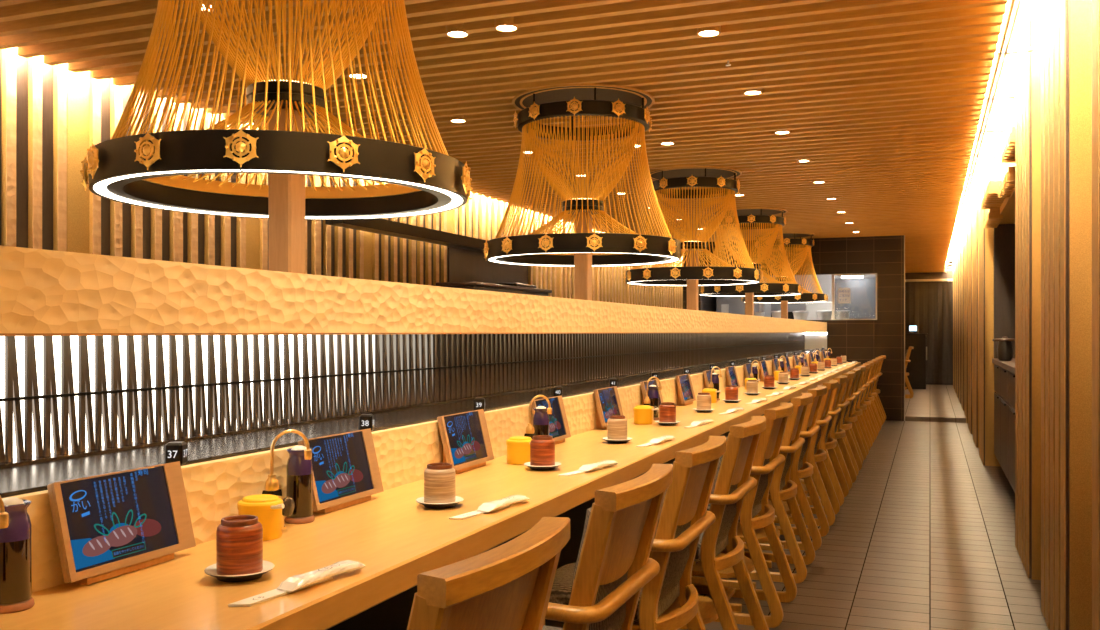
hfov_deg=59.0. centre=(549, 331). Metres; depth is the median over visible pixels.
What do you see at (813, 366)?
tea cup
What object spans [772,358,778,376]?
tablet
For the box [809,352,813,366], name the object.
tablet
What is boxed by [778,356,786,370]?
water tap
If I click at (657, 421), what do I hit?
saucer
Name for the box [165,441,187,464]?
number tag
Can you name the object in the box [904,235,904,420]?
trim
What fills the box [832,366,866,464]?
counter chair
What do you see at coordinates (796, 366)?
caddy
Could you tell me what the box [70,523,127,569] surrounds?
picture
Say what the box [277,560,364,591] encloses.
packet
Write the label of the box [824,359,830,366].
tea cup
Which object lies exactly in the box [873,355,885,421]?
counter chair
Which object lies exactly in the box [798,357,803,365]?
sauce bottle
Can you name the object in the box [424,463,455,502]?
tea cup
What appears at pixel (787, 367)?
tablet
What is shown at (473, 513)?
chopstick sleeve
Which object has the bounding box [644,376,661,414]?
water tap
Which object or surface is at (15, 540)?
sauce bottle
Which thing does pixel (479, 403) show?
number tag
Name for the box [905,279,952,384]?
curtain
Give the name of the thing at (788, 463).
cushion
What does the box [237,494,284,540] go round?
caddy
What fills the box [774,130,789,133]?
recessed light
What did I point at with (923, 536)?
floor
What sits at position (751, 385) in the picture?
tea cup
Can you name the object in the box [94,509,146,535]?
picture
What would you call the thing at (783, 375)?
tea cup
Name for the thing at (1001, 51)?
trim
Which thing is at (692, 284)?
wooden post
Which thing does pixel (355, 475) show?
picture
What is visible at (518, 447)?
caddy
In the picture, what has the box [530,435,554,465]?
tea cup
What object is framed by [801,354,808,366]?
tablet
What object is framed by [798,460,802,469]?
seat cushion
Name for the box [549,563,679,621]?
seat cushion
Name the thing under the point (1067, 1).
trim
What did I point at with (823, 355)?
tablet
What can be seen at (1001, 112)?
ceiling
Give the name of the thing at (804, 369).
tea cup
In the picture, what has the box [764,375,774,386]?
tea cup
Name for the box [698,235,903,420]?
wall
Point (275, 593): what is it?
chopstick sleeve
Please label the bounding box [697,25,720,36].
recessed light
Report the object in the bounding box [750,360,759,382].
water tap
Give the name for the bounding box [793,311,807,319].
tub
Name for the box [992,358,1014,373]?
countertop
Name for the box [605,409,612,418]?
picture
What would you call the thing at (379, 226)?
trim
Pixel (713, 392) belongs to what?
caddy
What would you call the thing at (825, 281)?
wall
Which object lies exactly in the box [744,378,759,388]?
caddy
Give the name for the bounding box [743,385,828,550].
counter chair
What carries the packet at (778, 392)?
on the countertop at (397, 539)
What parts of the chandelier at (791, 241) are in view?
ceiling plate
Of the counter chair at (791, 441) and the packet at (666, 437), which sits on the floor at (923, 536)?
the counter chair at (791, 441)
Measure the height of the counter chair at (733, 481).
0.839 m
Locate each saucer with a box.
[204,560,274,581]
[416,496,463,508]
[524,462,560,470]
[602,437,631,443]
[655,420,679,425]
[693,408,714,412]
[722,399,740,402]
[744,392,760,394]
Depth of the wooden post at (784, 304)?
12.30 m
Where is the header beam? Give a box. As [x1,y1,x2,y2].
[0,245,826,335]
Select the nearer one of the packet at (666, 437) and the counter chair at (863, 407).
the packet at (666, 437)
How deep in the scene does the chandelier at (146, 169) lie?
2.61 m
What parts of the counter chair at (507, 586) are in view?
leg, panel, leg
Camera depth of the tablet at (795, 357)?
9.52 m
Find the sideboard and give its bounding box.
[436,282,551,295]
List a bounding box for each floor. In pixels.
[633,420,1049,629]
[905,384,965,422]
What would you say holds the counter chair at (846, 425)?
on the floor at (923, 536)
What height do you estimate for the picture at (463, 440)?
0.034 m
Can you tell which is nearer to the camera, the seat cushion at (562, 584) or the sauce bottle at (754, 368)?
the seat cushion at (562, 584)
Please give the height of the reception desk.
1.045 m
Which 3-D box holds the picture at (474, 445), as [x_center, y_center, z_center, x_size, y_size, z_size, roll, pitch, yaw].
[-0.214,0.326,2.788,0.007,0.030,0.061,0,0,21]
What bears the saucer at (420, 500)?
on the countertop at (397, 539)
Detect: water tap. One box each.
[0,496,8,528]
[262,429,311,529]
[524,395,551,438]
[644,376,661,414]
[709,366,721,395]
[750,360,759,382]
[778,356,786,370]
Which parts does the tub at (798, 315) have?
lid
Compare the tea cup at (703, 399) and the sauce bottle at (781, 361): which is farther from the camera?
the sauce bottle at (781, 361)
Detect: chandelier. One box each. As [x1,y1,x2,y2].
[80,0,472,219]
[483,83,684,266]
[623,166,762,285]
[698,207,803,296]
[741,232,827,302]
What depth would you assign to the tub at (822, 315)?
13.34 m
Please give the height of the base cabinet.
0.910 m
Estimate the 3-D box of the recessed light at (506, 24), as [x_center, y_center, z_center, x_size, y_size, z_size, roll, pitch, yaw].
[-0.175,-1.250,3.918,0.096,0.054,0.096,0,0,21]
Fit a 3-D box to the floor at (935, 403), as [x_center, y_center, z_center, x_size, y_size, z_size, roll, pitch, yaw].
[4.756,1.126,16.904,5.350,0.108,8.650,0,0,21]
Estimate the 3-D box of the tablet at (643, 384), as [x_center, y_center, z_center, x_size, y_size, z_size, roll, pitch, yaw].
[0.488,0.309,4.614,0.051,0.161,0.266,0,0,21]
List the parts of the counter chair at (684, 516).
leg, seat frame, arm rail, panel, leg, rail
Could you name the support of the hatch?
attached to the wall at (862, 341)
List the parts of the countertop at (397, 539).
panel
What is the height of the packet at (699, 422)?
0.016 m
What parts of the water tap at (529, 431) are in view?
spout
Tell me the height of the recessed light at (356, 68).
0.054 m
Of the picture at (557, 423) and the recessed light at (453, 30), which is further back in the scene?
the recessed light at (453, 30)
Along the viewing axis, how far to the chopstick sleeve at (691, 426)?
4.00 m
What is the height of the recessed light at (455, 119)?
0.054 m
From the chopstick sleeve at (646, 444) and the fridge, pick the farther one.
the fridge
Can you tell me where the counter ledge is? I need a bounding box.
[0,350,821,497]
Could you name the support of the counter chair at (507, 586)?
on the floor at (923, 536)
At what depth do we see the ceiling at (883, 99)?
4.74 m
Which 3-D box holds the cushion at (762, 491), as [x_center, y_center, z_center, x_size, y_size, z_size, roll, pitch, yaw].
[0.855,0.517,3.926,0.113,0.345,0.336,0,0,22]
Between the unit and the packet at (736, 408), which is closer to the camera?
the packet at (736, 408)
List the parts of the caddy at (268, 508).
lid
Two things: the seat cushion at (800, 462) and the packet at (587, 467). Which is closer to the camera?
the packet at (587, 467)
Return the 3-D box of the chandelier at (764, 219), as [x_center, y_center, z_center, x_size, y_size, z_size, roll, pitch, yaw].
[2.041,-0.804,9.944,1.078,0.845,1.061,0,0,-42]
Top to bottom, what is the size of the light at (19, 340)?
0.245 m
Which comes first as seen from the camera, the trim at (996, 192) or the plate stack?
the trim at (996, 192)
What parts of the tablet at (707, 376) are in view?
frame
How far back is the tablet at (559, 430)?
3.41 m
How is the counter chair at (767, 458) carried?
on the floor at (923, 536)
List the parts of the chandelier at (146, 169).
cord rail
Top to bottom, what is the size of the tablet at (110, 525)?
0.161 m
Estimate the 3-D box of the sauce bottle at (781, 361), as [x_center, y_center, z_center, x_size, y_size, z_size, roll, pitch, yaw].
[1.908,0.311,8.026,0.060,0.156,0.060,0,0,21]
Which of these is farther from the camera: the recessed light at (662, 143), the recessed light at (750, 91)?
the recessed light at (662, 143)
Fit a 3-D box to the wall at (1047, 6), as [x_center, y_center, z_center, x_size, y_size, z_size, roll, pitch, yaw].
[4.085,-0.148,9.289,0.004,2.557,20.966,0,0,21]
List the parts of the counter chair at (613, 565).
leg, arm rail, panel, rail, leg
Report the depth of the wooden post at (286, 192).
2.76 m
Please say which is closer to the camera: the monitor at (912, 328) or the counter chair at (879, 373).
the counter chair at (879, 373)
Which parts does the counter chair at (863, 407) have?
seat frame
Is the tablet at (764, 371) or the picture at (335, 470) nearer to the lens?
the picture at (335, 470)
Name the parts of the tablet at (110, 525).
frame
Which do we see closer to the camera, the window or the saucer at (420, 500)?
the saucer at (420, 500)
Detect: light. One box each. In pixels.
[0,334,432,457]
[349,67,366,78]
[446,23,468,37]
[450,115,466,122]
[495,16,517,31]
[660,142,674,144]
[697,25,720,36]
[743,88,761,94]
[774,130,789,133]
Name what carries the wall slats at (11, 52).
attached to the wall at (21, 62)
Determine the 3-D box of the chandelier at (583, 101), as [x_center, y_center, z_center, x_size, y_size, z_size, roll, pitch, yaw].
[0.177,-0.804,5.176,1.078,0.845,1.061,0,0,-42]
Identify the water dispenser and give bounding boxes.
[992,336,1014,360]
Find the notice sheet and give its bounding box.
[838,288,849,303]
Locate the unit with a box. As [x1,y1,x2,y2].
[771,302,831,319]
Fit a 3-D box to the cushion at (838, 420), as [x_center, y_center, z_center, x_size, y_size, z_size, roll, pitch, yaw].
[2.113,0.517,7.125,0.113,0.345,0.336,0,0,22]
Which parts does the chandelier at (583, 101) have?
cord rail, ceiling plate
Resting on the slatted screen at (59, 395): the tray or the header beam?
the header beam
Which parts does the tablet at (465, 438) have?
frame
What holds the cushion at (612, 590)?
on the counter chair at (613, 565)
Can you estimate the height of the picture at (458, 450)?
0.052 m
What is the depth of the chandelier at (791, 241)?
12.07 m
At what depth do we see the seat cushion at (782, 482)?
4.54 m
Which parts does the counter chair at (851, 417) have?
seat frame, leg, rail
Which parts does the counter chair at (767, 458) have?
leg, seat frame, arm rail, panel, rail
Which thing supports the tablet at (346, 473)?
on the countertop at (397, 539)
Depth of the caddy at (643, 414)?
4.10 m
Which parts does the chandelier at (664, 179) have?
ceiling plate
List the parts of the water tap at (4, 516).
spout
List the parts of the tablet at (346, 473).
frame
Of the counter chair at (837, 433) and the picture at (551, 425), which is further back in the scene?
the counter chair at (837, 433)
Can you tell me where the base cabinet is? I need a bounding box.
[992,358,1014,491]
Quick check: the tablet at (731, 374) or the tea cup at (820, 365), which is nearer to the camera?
the tablet at (731, 374)
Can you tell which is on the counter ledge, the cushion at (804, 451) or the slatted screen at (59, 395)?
the slatted screen at (59, 395)
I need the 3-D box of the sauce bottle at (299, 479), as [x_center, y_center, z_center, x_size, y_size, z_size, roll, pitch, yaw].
[-0.515,0.311,2.000,0.060,0.156,0.060,0,0,21]
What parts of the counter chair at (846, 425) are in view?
seat frame, leg, arm rail, leg, rail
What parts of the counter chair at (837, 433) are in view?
seat frame, arm rail, panel, rail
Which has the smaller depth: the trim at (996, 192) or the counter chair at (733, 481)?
the counter chair at (733, 481)
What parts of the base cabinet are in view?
drawer, door, drawer, door, drawer, door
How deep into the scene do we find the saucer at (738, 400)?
5.34 m
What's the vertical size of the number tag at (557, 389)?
0.040 m
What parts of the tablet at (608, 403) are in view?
frame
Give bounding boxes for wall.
[0,47,571,298]
[683,252,715,311]
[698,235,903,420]
[760,275,831,311]
[905,268,952,279]
[953,0,1099,629]
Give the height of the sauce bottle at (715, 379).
0.156 m
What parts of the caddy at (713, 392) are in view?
lid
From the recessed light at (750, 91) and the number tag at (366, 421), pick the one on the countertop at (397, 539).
the number tag at (366, 421)
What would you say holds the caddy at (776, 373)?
on the countertop at (397, 539)
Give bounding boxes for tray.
[494,283,535,287]
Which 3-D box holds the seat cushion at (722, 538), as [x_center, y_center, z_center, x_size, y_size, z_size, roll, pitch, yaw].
[0.419,0.707,3.347,0.360,0.077,0.344,0,0,21]
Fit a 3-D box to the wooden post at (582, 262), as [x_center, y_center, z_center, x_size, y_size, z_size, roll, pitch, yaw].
[0.177,-0.377,5.176,0.078,0.514,0.078,0,0,21]
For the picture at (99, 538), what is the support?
on the tablet at (110, 525)
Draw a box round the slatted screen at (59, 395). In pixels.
[0,333,804,467]
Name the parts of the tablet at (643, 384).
frame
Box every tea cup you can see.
[216,515,262,574]
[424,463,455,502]
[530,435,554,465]
[607,415,626,439]
[659,402,675,421]
[697,393,710,409]
[725,385,737,399]
[746,380,757,392]
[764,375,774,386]
[778,371,787,381]
[790,368,798,377]
[801,366,808,374]
[810,363,816,371]
[817,361,824,368]
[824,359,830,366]
[831,358,836,364]
[836,357,841,362]
[841,355,845,361]
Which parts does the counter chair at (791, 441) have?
seat frame, arm rail, panel, rail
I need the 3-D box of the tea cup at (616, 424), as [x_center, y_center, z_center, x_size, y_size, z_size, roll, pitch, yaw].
[0.237,0.339,3.424,0.070,0.085,0.070,0,0,-34]
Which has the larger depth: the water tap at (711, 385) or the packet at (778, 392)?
the packet at (778, 392)
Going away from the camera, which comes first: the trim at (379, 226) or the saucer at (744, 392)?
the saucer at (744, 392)
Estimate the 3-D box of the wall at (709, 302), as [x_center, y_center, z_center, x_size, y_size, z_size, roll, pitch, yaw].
[2.415,-0.080,14.829,0.100,2.420,2.860,0,0,21]
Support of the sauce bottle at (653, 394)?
on the countertop at (397, 539)
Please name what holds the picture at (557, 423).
attached to the tablet at (559, 430)
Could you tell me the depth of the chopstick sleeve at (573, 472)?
2.67 m
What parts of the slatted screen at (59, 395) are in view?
rail, panel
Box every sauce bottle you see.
[0,497,34,613]
[285,445,314,523]
[533,406,548,434]
[648,385,658,419]
[710,373,719,400]
[750,365,757,378]
[778,360,783,370]
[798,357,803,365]
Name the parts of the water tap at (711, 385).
spout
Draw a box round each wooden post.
[268,108,304,273]
[574,212,591,299]
[687,250,697,309]
[745,293,753,315]
[781,282,787,318]
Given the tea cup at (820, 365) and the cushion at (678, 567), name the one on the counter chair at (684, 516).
the cushion at (678, 567)
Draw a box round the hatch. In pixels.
[805,332,826,349]
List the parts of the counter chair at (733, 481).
leg, seat frame, arm rail, panel, leg, rail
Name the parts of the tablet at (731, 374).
frame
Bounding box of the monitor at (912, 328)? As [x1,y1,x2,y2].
[909,325,916,333]
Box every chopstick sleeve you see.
[228,577,332,606]
[449,505,509,519]
[558,467,602,475]
[636,442,661,446]
[684,423,706,427]
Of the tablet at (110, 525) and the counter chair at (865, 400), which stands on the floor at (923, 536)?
the counter chair at (865, 400)
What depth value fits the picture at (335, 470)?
2.16 m
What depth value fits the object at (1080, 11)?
3.24 m
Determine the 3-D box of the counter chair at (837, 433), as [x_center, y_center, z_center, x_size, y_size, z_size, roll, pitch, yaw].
[1.993,0.717,7.172,0.499,0.839,0.485,0,0,22]
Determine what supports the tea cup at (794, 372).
on the saucer
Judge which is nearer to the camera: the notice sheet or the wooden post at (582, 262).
the wooden post at (582, 262)
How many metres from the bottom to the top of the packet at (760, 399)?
0.016 m
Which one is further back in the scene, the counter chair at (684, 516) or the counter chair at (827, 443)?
the counter chair at (827, 443)
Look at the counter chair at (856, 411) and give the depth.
8.88 m
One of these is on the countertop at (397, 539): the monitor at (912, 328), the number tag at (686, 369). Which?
the number tag at (686, 369)
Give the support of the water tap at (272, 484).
on the countertop at (397, 539)
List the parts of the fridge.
label plate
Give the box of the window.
[832,273,876,319]
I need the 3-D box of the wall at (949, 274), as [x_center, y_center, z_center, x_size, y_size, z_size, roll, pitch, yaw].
[6.240,-0.085,20.699,5.350,2.430,0.100,0,0,21]
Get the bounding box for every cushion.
[542,625,562,629]
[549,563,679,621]
[570,507,627,629]
[649,532,727,560]
[654,489,690,598]
[707,502,760,521]
[710,437,737,541]
[753,459,768,506]
[769,478,784,493]
[781,441,791,480]
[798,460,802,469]
[799,427,808,461]
[815,426,820,446]
[826,409,832,435]
[835,403,841,426]
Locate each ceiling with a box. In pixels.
[0,0,1008,272]
[947,0,1040,260]
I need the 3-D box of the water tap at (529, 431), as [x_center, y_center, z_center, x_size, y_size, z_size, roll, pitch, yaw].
[-0.039,0.292,3.004,0.067,0.195,0.092,0,0,21]
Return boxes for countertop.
[0,351,860,629]
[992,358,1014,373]
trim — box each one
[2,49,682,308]
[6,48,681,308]
[325,219,485,251]
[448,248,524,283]
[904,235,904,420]
[945,0,1033,271]
[947,2,1008,258]
[954,0,1068,629]
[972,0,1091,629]
[981,126,1014,227]
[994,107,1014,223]
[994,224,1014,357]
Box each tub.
[771,311,780,317]
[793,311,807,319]
[816,311,831,319]
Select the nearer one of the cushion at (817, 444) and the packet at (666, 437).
the packet at (666, 437)
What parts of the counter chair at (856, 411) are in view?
seat frame, leg, rail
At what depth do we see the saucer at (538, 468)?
2.73 m
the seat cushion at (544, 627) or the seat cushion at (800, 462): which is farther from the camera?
the seat cushion at (800, 462)
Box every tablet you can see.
[47,461,195,584]
[298,428,383,513]
[437,409,493,473]
[531,395,570,444]
[593,386,623,428]
[640,379,662,405]
[675,373,695,405]
[703,369,719,389]
[725,366,739,387]
[743,363,751,385]
[759,360,768,380]
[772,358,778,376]
[783,357,790,374]
[793,355,797,367]
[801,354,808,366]
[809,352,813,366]
[821,350,825,360]
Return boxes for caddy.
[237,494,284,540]
[506,436,531,464]
[633,405,657,424]
[702,388,720,402]
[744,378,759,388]
[774,371,779,379]
[795,365,801,373]
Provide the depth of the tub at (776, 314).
13.56 m
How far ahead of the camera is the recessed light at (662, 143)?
6.32 m
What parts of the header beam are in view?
trim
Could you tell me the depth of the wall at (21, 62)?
4.99 m
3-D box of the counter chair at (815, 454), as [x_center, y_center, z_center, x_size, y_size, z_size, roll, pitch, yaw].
[1.496,0.717,5.908,0.499,0.839,0.485,0,0,21]
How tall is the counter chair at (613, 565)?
0.839 m
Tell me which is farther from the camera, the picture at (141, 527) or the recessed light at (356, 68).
the recessed light at (356, 68)
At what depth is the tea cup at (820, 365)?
9.78 m
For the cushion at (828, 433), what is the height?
0.345 m
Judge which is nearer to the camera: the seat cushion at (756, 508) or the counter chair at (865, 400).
the seat cushion at (756, 508)
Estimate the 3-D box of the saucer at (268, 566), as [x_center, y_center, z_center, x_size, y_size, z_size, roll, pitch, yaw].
[-0.493,0.382,1.546,0.107,0.016,0.107,0,0,21]
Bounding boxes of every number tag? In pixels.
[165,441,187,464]
[359,414,373,430]
[474,398,484,409]
[554,386,561,396]
[609,378,616,386]
[651,372,657,379]
[684,367,689,373]
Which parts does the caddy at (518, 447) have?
lid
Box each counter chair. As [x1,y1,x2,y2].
[407,517,569,629]
[542,464,672,629]
[543,436,725,629]
[632,416,768,629]
[692,403,796,627]
[721,393,814,582]
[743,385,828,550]
[757,380,839,525]
[770,375,848,505]
[814,372,856,489]
[827,368,861,475]
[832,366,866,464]
[852,363,870,454]
[858,361,874,446]
[862,360,877,438]
[867,358,881,432]
[870,357,883,426]
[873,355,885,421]
[905,347,913,397]
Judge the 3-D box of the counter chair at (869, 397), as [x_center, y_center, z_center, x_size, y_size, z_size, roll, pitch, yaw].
[3.473,0.717,10.967,0.498,0.839,0.485,0,0,22]
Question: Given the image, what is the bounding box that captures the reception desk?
[905,334,926,388]
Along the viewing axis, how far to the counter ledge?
2.13 m
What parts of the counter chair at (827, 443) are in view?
leg, seat frame, arm rail, panel, rail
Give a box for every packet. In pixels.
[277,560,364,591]
[476,495,529,511]
[578,460,617,470]
[649,435,674,443]
[690,419,713,424]
[726,407,743,411]
[752,398,766,401]
[772,391,783,394]
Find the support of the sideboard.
on the floor at (923, 536)
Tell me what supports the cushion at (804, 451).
on the counter chair at (800, 468)
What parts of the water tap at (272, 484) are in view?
spout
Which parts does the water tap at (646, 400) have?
spout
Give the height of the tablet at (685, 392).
0.161 m
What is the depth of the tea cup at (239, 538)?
1.52 m
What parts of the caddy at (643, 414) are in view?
lid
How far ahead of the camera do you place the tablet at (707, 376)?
5.78 m
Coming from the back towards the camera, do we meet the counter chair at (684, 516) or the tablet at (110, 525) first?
the counter chair at (684, 516)
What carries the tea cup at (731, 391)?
on the saucer at (738, 400)
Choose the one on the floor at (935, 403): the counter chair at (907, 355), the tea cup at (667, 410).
the counter chair at (907, 355)
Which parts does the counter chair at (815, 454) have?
leg, seat frame, arm rail, panel, rail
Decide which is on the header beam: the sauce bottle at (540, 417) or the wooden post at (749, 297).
the wooden post at (749, 297)
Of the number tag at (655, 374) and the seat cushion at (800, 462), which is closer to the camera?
the number tag at (655, 374)
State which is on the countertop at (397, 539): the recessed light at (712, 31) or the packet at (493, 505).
the packet at (493, 505)
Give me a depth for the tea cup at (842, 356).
12.30 m
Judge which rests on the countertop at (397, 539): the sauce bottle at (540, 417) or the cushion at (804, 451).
the sauce bottle at (540, 417)
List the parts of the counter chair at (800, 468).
leg, seat frame, arm rail, panel, rail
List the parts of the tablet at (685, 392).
frame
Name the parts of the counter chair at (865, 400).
seat frame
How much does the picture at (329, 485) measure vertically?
0.052 m
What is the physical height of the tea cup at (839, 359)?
0.085 m
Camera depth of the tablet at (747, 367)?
7.03 m
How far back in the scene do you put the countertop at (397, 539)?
1.90 m
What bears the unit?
on the floor at (935, 403)
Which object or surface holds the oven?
in the unit
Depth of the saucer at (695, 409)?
4.69 m
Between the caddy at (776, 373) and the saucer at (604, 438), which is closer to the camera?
the saucer at (604, 438)
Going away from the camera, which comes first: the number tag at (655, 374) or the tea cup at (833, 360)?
the number tag at (655, 374)
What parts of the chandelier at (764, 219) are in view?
ceiling plate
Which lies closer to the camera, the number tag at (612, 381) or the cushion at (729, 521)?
the cushion at (729, 521)
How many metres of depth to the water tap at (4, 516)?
1.27 m
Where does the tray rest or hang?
on the sideboard
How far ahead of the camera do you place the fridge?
14.69 m
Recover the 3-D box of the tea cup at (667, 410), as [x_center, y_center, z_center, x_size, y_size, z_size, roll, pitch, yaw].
[0.493,0.339,4.075,0.070,0.085,0.070,0,0,-13]
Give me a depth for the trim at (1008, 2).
5.09 m
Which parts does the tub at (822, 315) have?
lid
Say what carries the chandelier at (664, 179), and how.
hanging from the ceiling at (883, 99)
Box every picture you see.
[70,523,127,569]
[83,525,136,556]
[89,528,132,549]
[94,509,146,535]
[133,519,160,536]
[315,471,344,501]
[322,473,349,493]
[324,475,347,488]
[327,462,354,479]
[349,469,362,481]
[450,442,466,464]
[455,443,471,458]
[457,434,473,447]
[470,441,479,450]
[549,423,554,432]
[555,421,560,428]
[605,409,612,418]
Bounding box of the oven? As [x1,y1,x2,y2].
[771,312,793,318]
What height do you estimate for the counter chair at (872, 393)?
0.839 m
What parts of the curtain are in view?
rail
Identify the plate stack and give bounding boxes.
[754,312,764,315]
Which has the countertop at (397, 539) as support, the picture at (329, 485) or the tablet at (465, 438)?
the tablet at (465, 438)
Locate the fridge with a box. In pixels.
[716,296,770,316]

